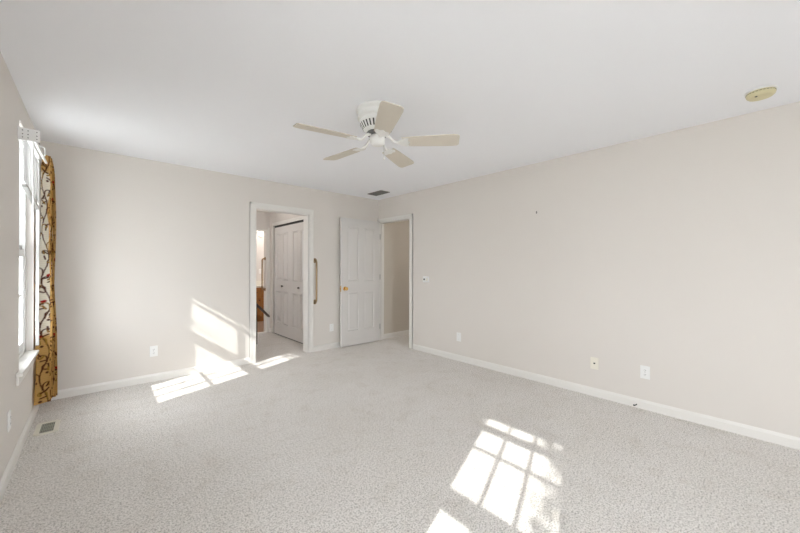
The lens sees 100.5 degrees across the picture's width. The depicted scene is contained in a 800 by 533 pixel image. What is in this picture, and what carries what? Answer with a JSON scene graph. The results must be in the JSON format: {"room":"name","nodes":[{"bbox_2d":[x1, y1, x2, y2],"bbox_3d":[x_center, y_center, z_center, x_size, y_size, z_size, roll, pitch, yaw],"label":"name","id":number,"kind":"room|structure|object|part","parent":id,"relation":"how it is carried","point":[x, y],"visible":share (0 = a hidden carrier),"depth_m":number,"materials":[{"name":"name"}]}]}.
{"room":"empty bedroom","nodes":[
{"label":"empty bedroom","id":0,"kind":"room"},
{"bbox_2d":[0,52,39,479],"bbox_3d":[-0.760,0.045,0.152,0.140,2.440,8.130,0,0,-42],"label":"wall","id":1,"kind":"structure","parent":0,"point":[13,112],"depth_m":2.09,"materials":[{"name":"paint"}]},
{"bbox_2d":[7,409,10,431],"bbox_3d":[-2.357,0.925,2.007,0.009,0.116,0.072,0,0,-42],"label":"wall outlet","id":2,"kind":"object","parent":1,"relation":"attached to","point":[9,412],"visible":1,"depth_m":1.99,"materials":[{"name":"white plastic"}]},
{"bbox_2d":[0,404,39,502],"bbox_3d":[-0.707,1.224,0.204,0.013,0.082,7.850,0,0,-42],"label":"baseboard","id":3,"kind":"structure","parent":1,"relation":"attached to","point":[7,474],"depth_m":2.15,"materials":[{"name":"paint"}]},
{"bbox_2d":[16,139,38,385],"bbox_3d":[-2.839,-0.114,2.455,0.169,1.795,0.855,0,0,-42],"label":"window","id":4,"kind":"structure","parent":1,"relation":"in","point":[26,358],"depth_m":2.72,"materials":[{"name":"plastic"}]},
{"bbox_3d":[-2.886,0.261,2.481,0.004,0.695,0.607,0,0,-42],"label":"glass","id":5,"kind":"part","parent":4,"relation":"part of","materials":[{"name":"glass"}]},
{"bbox_3d":[-2.885,0.259,2.480,0.032,0.825,0.675,0,0,-42],"label":"sash","id":6,"kind":"part","parent":4,"relation":"part of","materials":[{"name":"plastic"}]},
{"bbox_2d":[22,140,40,221],"bbox_3d":[-2.826,-0.636,2.563,0.060,0.620,0.690,0,0,-42],"label":"blind","id":7,"kind":"object","parent":4,"relation":"attached to","point":[30,154],"visible":0.91,"depth_m":2.45,"materials":[{"name":"white fabric"}]},
{"bbox_3d":[-2.673,-0.740,2.398,0.002,0.351,0.002,0,0,-42],"label":"ladder cord","id":8,"kind":"part","parent":7,"relation":"part of","materials":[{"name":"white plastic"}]},
{"bbox_3d":[-2.834,-0.533,2.556,0.026,0.094,0.682,0,0,-42],"label":"rail","id":9,"kind":"part","parent":7,"relation":"part of","materials":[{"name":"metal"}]},
{"bbox_2d":[17,126,46,170],"bbox_3d":[-2.889,-0.910,2.663,0.103,0.106,1.137,0,0,-42],"label":"curtain rod","id":10,"kind":"object","parent":1,"relation":"attached to","point":[27,134],"visible":0.92,"depth_m":2.26,"materials":[{"name":"white plastic"}]},
{"bbox_3d":[-2.879,-0.899,2.677,0.018,0.023,1.130,0,0,-42],"label":"rod","id":11,"kind":"part","parent":10,"relation":"part of","materials":[{"name":"white plastic"}]},
{"bbox_2d":[34,155,57,404],"bbox_3d":[-3.135,0.123,2.951,0.114,2.180,0.432,0,0,-42],"label":"curtain","id":12,"kind":"object","parent":10,"relation":"hanging from","point":[46,375],"visible":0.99,"depth_m":2.87,"materials":[{"name":"fabric"}]},
{"bbox_2d":[40,140,408,389],"bbox_3d":[-0.973,0.044,5.370,6.588,2.440,0.140,0,0,-42],"label":"wall","id":13,"kind":"structure","parent":0,"point":[149,253],"depth_m":3.75,"materials":[{"name":"paint"}]},
{"bbox_2d":[150,346,157,356],"bbox_3d":[-2.721,0.927,3.673,0.072,0.116,0.009,0,0,-42],"label":"wall outlet","id":14,"kind":"object","parent":13,"relation":"attached to","point":[153,349],"visible":1,"depth_m":3.67,"materials":[{"name":"white plastic"}]},
{"bbox_2d":[51,342,339,399],"bbox_3d":[-1.865,1.220,4.455,4.014,0.082,0.013,0,0,-42],"label":"baseboard","id":15,"kind":"structure","parent":13,"relation":"attached to","point":[70,392],"depth_m":3.67,"materials":[{"name":"paint"}]},
{"bbox_2d":[249,202,313,363],"bbox_3d":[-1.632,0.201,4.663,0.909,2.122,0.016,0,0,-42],"label":"trim","id":16,"kind":"structure","parent":13,"relation":"attached to","point":[253,205],"depth_m":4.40,"materials":[{"name":"paint"}]},
{"bbox_2d":[313,258,317,303],"bbox_3d":[-1.257,0.208,4.968,0.072,0.692,0.072,0,0,-42],"label":"grab bar","id":17,"kind":"object","parent":13,"relation":"attached to","point":[315,259],"visible":1,"depth_m":4.95,"materials":[{"name":"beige metal"}]},
{"bbox_2d":[340,217,379,346],"bbox_3d":[-0.637,0.236,5.462,0.797,2.035,0.149,0,0,-43],"label":"door","id":18,"kind":"structure","parent":13,"relation":"in","point":[359,239],"depth_m":5.42,"materials":[{"name":"paint"}]},
{"bbox_2d":[384,330,408,338],"bbox_3d":[0.561,1.228,6.673,2.360,0.082,0.013,0,0,-42],"label":"baseboard","id":19,"kind":"structure","parent":13,"relation":"attached to","point":[405,332],"depth_m":6.09,"materials":[{"name":"paint"}]},
{"bbox_2d":[256,230,263,280],"bbox_3d":[-3.599,0.036,8.308,2.100,2.440,0.120,0,0,-42],"label":"wall","id":20,"kind":"structure","parent":0,"point":[259,240],"depth_m":8.31,"materials":[{"name":"paint"}]},
{"bbox_2d":[257,211,269,229],"bbox_3d":[-2.822,0.039,6.309,2.050,2.440,0.120,0,0,-42],"label":"wall","id":21,"kind":"structure","parent":0,"point":[263,218],"depth_m":6.40,"materials":[{"name":"paint"}]},
{"bbox_2d":[257,228,269,331],"bbox_3d":[-2.861,0.243,6.273,0.745,2.030,0.142,0,0,-42],"label":"trim","id":22,"kind":"structure","parent":21,"relation":"attached to","point":[266,232],"depth_m":6.46,"materials":[{"name":"paint"}]},
{"bbox_2d":[261,257,265,290],"bbox_3d":[-2.657,0.129,6.460,0.072,0.672,0.072,0,0,-42],"label":"grab bar","id":23,"kind":"object","parent":21,"relation":"attached to","point":[264,258],"visible":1,"depth_m":6.44,"materials":[{"name":"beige metal"}]},
{"bbox_2d":[270,212,303,333],"bbox_3d":[-1.887,0.041,5.857,0.120,2.440,1.810,0,0,-42],"label":"wall","id":24,"kind":"structure","parent":0,"point":[274,217],"depth_m":6.42,"materials":[{"name":"paint"}]},
{"bbox_2d":[274,225,289,337],"bbox_3d":[-2.150,0.248,6.050,0.062,1.985,0.700,0,0,-42],"label":"door","id":25,"kind":"structure","parent":24,"relation":"in","point":[281,234],"depth_m":6.04,"materials":[{"name":"paint"}]},
{"bbox_2d":[272,216,303,333],"bbox_3d":[-1.920,0.209,5.792,0.016,2.105,1.540,0,0,-42],"label":"trim","id":26,"kind":"structure","parent":24,"relation":"attached to","point":[299,217],"depth_m":6.31,"materials":[{"name":"paint"}]},
{"bbox_2d":[275,220,303,227],"bbox_3d":[-1.889,-0.765,5.818,0.050,0.036,1.400,0,0,-42],"label":"trim","id":27,"kind":"structure","parent":24,"relation":"attached to","point":[300,221],"depth_m":5.82,"materials":[{"name":"black metal"}]},
{"bbox_2d":[290,222,303,342],"bbox_3d":[-1.677,0.249,5.534,0.062,1.985,0.700,0,0,-42],"label":"door","id":28,"kind":"structure","parent":24,"relation":"in","point":[296,230],"depth_m":5.61,"materials":[{"name":"paint"}]},
{"bbox_2d":[0,0,799,199],"bbox_3d":[0.254,-1.232,3.929,6.728,0.120,12.340,0,0,-42],"label":"ceiling","id":29,"kind":"structure","parent":0,"point":[223,86],"depth_m":2.01,"materials":[{"name":"white paint"}]},
{"bbox_2d":[293,100,459,167],"bbox_3d":[-0.199,-0.992,2.497,1.173,0.363,1.154,0,0,-42],"label":"ceiling fan","id":30,"kind":"object","parent":29,"relation":"hanging from","point":[377,119],"visible":1,"depth_m":2.40,"materials":[{"name":"white plastic"}]},
{"bbox_3d":[-0.509,-0.933,2.285,0.419,0.034,0.140,0,0,-30],"label":"blade","id":31,"kind":"part","parent":30,"relation":"part of","materials":[{"name":"beige wood"}]},
{"bbox_3d":[-0.464,-0.933,2.747,0.419,0.034,0.140,0,0,42],"label":"blade","id":32,"kind":"part","parent":30,"relation":"part of","materials":[{"name":"beige wood"}]},
{"bbox_3d":[-0.084,-0.932,2.100,0.140,0.034,0.419,0,0,-12],"label":"blade","id":33,"kind":"part","parent":30,"relation":"part of","materials":[{"name":"beige wood"}]},
{"bbox_3d":[-0.012,-0.932,2.847,0.140,0.034,0.419,0,0,24],"label":"blade","id":34,"kind":"part","parent":30,"relation":"part of","materials":[{"name":"beige wood"}]},
{"bbox_3d":[0.223,-0.931,2.447,0.419,0.034,0.140,0,0,6],"label":"blade","id":35,"kind":"part","parent":30,"relation":"part of","materials":[{"name":"beige wood"}]},
{"bbox_2d":[368,190,389,195],"bbox_3d":[-0.339,-1.168,5.242,0.188,0.012,0.348,0,0,-42],"label":"ceiling vent","id":36,"kind":"object","parent":29,"relation":"in","point":[380,192],"visible":1,"depth_m":5.23,"materials":[{"name":"grey metal"}]},
{"bbox_2d":[744,85,777,101],"bbox_3d":[2.381,-1.142,2.194,0.150,0.048,0.150,0,0,-42],"label":"smoke detector","id":37,"kind":"object","parent":29,"relation":"attached to","point":[763,92],"visible":1,"depth_m":2.16,"materials":[{"name":"white plastic"}]},
{"bbox_2d":[0,321,799,532],"bbox_3d":[0.247,1.318,3.928,6.728,0.100,12.340,0,0,-42],"label":"floor","id":38,"kind":"structure","parent":0,"point":[386,435],"depth_m":2.19,"materials":[{"name":"beige carpet"}]},
{"bbox_2d":[33,419,60,436],"bbox_3d":[-2.758,1.253,2.601,0.133,0.009,0.266,0,0,-42],"label":"floor vent","id":39,"kind":"object","parent":38,"relation":"in","point":[48,427],"visible":1,"depth_m":2.59,"materials":[{"name":"beige plastic"}]},
{"bbox_2d":[256,281,263,321],"bbox_3d":[-3.215,0.797,8.114,1.130,0.920,0.686,0,0,-42],"label":"bathroom vanity","id":40,"kind":"object","parent":38,"relation":"on","point":[259,292],"visible":0.16,"depth_m":7.70,"materials":[{"name":"brown wood"}]},
{"bbox_3d":[-3.310,0.582,7.612,0.240,0.150,0.020,0,0,-42],"label":"drawer","id":41,"kind":"part","parent":40,"relation":"part of","materials":[{"name":"brown wood"}]},
{"bbox_3d":[-3.311,0.917,7.611,0.240,0.440,0.020,0,0,-42],"label":"cabinet door","id":42,"kind":"part","parent":40,"relation":"part of","materials":[{"name":"brown wood"}]},
{"bbox_2d":[256,281,263,287],"bbox_3d":[-3.219,0.403,8.121,1.130,0.130,0.669,0,0,-42],"label":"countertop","id":43,"kind":"structure","parent":40,"relation":"on","point":[258,283],"depth_m":8.23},
{"bbox_3d":[-3.119,0.918,7.787,0.240,0.440,0.020,0,0,-42],"label":"cabinet door","id":44,"kind":"part","parent":40,"relation":"part of","materials":[{"name":"brown wood"}]},
{"bbox_2d":[256,303,269,343],"bbox_3d":[-2.431,0.908,5.868,0.058,0.702,0.936,0,0,-9],"label":"rail","id":45,"kind":"object","parent":38,"relation":"on","point":[257,305],"visible":0.53,"depth_m":5.44,"materials":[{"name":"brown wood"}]},
{"bbox_3d":[-2.367,0.932,5.453,0.034,0.655,0.060,0,0,-42],"label":"post","id":46,"kind":"part","parent":45,"relation":"part of","materials":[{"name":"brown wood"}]},
{"bbox_3d":[-2.429,0.754,5.868,0.044,0.393,0.936,0,0,-8],"label":"rail","id":47,"kind":"part","parent":45,"relation":"part of","materials":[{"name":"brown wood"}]},
{"bbox_2d":[378,101,799,437],"bbox_3d":[2.349,0.054,2.900,0.100,2.440,7.990,0,0,-42],"label":"wall","id":48,"kind":"structure","parent":0,"point":[676,254],"depth_m":3.02,"materials":[{"name":"paint"}]},
{"bbox_2d":[377,214,412,348],"bbox_3d":[-0.099,0.215,5.490,0.016,2.103,0.862,0,0,-42],"label":"trim","id":49,"kind":"structure","parent":48,"relation":"attached to","point":[410,216],"depth_m":5.20,"materials":[{"name":"paint"}]},
{"bbox_2d":[380,218,409,339],"bbox_3d":[-0.068,0.244,5.542,0.108,2.045,0.780,0,0,-42],"label":"trim","id":50,"kind":"structure","parent":48,"relation":"attached to","point":[406,219],"depth_m":5.80,"materials":[{"name":"paint"}]},
{"bbox_2d":[423,276,428,281],"bbox_3d":[0.384,0.178,4.952,0.029,0.090,0.116,0,0,-42],"label":"wall thermostat","id":51,"kind":"object","parent":48,"relation":"attached to","point":[425,278],"visible":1,"depth_m":4.94,"materials":[{"name":"white plastic"}]},
{"bbox_2d":[457,332,460,341],"bbox_3d":[0.798,0.944,4.513,0.008,0.118,0.072,0,0,-42],"label":"blank cover plate","id":52,"kind":"object","parent":48,"relation":"attached to","point":[458,334],"visible":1,"depth_m":4.51,"materials":[{"name":"white plastic"}]},
{"bbox_2d":[590,357,598,369],"bbox_3d":[1.921,0.948,3.284,0.008,0.116,0.072,0,0,-42],"label":"phone jack","id":53,"kind":"object","parent":48,"relation":"attached to","point":[594,362],"visible":1,"depth_m":3.28,"materials":[{"name":"beige plastic"}]},
{"bbox_2d":[413,344,799,449],"bbox_3d":[2.552,1.234,2.590,0.013,0.082,6.973,0,0,-42],"label":"baseboard","id":54,"kind":"structure","parent":48,"relation":"attached to","point":[730,426],"depth_m":2.99,"materials":[{"name":"paint"}]},
{"bbox_2d":[640,365,649,379],"bbox_3d":[2.197,0.942,2.981,0.009,0.116,0.072,0,0,-42],"label":"wall outlet","id":55,"kind":"object","parent":48,"relation":"attached to","point":[644,370],"visible":1,"depth_m":2.98,"materials":[{"name":"white plastic"}]}
]}

